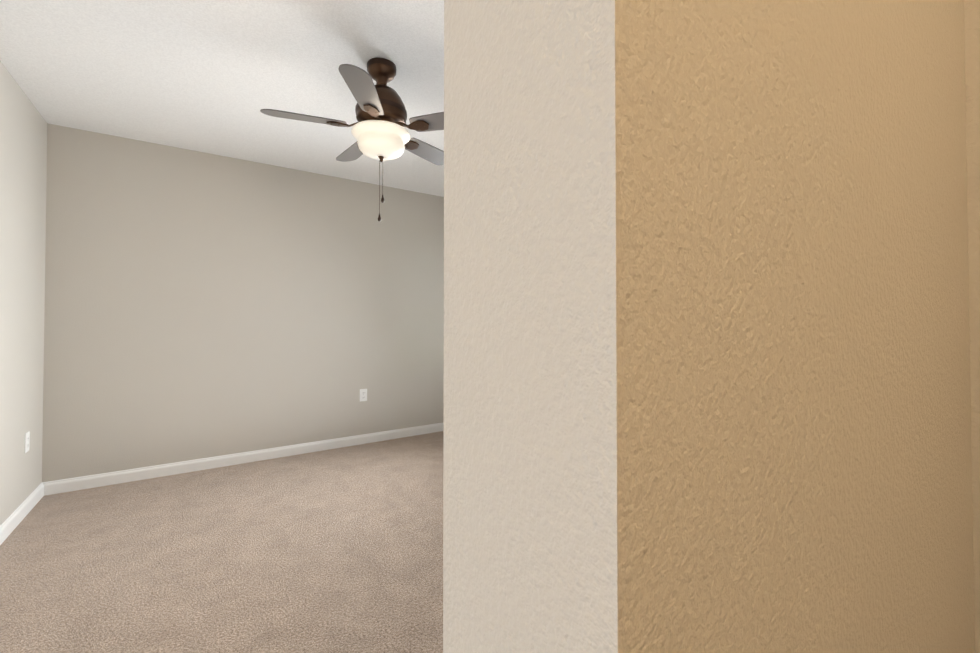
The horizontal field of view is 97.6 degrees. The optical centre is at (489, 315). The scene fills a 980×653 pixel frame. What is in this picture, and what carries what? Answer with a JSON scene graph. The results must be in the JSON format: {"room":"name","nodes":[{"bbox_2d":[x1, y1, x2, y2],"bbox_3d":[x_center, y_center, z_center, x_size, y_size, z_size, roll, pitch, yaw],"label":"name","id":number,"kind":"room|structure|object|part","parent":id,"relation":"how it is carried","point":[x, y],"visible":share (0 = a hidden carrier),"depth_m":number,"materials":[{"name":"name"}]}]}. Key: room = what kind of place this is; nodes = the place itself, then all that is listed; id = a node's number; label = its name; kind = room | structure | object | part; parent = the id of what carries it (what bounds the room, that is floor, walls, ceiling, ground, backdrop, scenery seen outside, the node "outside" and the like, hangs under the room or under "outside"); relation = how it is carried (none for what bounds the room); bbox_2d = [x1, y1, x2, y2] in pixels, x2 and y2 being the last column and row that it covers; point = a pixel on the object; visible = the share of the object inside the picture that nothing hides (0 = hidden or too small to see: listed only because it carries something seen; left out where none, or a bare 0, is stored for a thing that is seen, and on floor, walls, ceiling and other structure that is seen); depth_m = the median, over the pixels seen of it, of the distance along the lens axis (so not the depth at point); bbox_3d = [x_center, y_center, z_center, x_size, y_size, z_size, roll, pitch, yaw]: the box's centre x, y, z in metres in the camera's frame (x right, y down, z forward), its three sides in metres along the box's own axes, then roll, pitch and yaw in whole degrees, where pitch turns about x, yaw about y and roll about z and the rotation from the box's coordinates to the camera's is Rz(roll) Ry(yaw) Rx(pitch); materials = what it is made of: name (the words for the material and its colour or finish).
{"room":"empty bedroom","nodes":[
{"label":"empty bedroom","id":0,"kind":"room"},
{"bbox_2d":[0,61,46,524],"bbox_3d":[-1.351,-0.084,0.387,0.150,2.440,5.770,1,-1,-34],"label":"wall","id":1,"kind":"structure","parent":0,"point":[23,151],"depth_m":2.43,"materials":[{"name":"paint"}]},
{"bbox_2d":[0,483,43,544],"bbox_3d":[-1.326,1.095,0.477,0.013,0.085,5.620,1,-1,-34],"label":"baseboard","id":2,"kind":"structure","parent":1,"relation":"attached to","point":[12,521],"depth_m":2.42,"materials":[{"name":"white paint"}]},
{"bbox_2d":[25,431,29,452],"bbox_3d":[-2.736,0.748,2.536,0.007,0.115,0.070,1,-1,-34],"label":"electrical outlet","id":3,"kind":"object","parent":1,"relation":"attached to","point":[27,439],"visible":1,"depth_m":2.53,"materials":[{"name":"white plastic"}]},
{"bbox_2d":[0,431,442,652],"bbox_3d":[-0.028,1.201,1.365,3.460,0.100,5.920,1,-1,-34],"label":"floor","id":4,"kind":"structure","parent":0,"point":[337,550],"depth_m":2.02,"materials":[{"name":"carpet"}]},
{"bbox_2d":[0,0,443,196],"bbox_3d":[-0.028,-1.339,1.403,3.460,0.100,5.920,1,-1,-34],"label":"ceiling","id":5,"kind":"structure","parent":0,"point":[215,77],"depth_m":2.23,"materials":[{"name":"paint"}]},
{"bbox_2d":[260,58,443,220],"bbox_3d":[-0.583,-0.878,2.212,1.050,0.798,1.025,1,-1,-34],"label":"fan","id":6,"kind":"object","parent":5,"relation":"hanging from","point":[380,132],"visible":0.94,"depth_m":2.11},
{"bbox_3d":[-0.554,-0.870,2.187,0.292,0.124,0.292,1,-1,-34],"label":"lamp shade","id":7,"kind":"part","parent":6,"relation":"part of","materials":[{"name":"white glass"}]},
{"bbox_3d":[-0.554,-1.096,2.191,0.254,0.362,0.254,1,-1,-34],"label":"motor","id":8,"kind":"part","parent":6,"relation":"part of","materials":[{"name":"brown metal"}]},
{"bbox_2d":[42,123,443,481],"bbox_3d":[-1.658,-0.033,3.764,3.460,2.440,0.150,1,-1,-34],"label":"wall","id":9,"kind":"structure","parent":0,"point":[199,305],"depth_m":3.37,"materials":[{"name":"paint"}]},
{"bbox_2d":[42,422,443,495],"bbox_3d":[-1.612,1.143,3.679,3.160,0.085,0.013,1,-1,-34],"label":"baseboard","id":10,"kind":"structure","parent":9,"relation":"attached to","point":[91,481],"depth_m":3.34,"materials":[{"name":"white paint"}]},
{"bbox_2d":[360,389,366,401],"bbox_3d":[-1.176,0.740,3.987,0.070,0.115,0.007,1,-1,-34],"label":"electrical outlet","id":11,"kind":"object","parent":9,"relation":"attached to","point":[363,394],"visible":1,"depth_m":3.98,"materials":[{"name":"white plastic"}]},
{"bbox_2d":[443,0,974,652],"bbox_3d":[0.915,-0.077,0.861,2.195,2.440,0.150,1,-1,-34],"label":"wall","id":12,"kind":"structure","parent":0,"point":[707,360],"depth_m":0.25,"materials":[{"name":"paint"}]},
{"bbox_2d":[964,0,979,652],"bbox_3d":[1.216,-0.091,-0.097,0.100,2.440,1.770,1,-1,-34],"label":"wall","id":13,"kind":"structure","parent":0,"point":[972,42],"depth_m":0.60,"materials":[{"name":"paint"}]}
]}

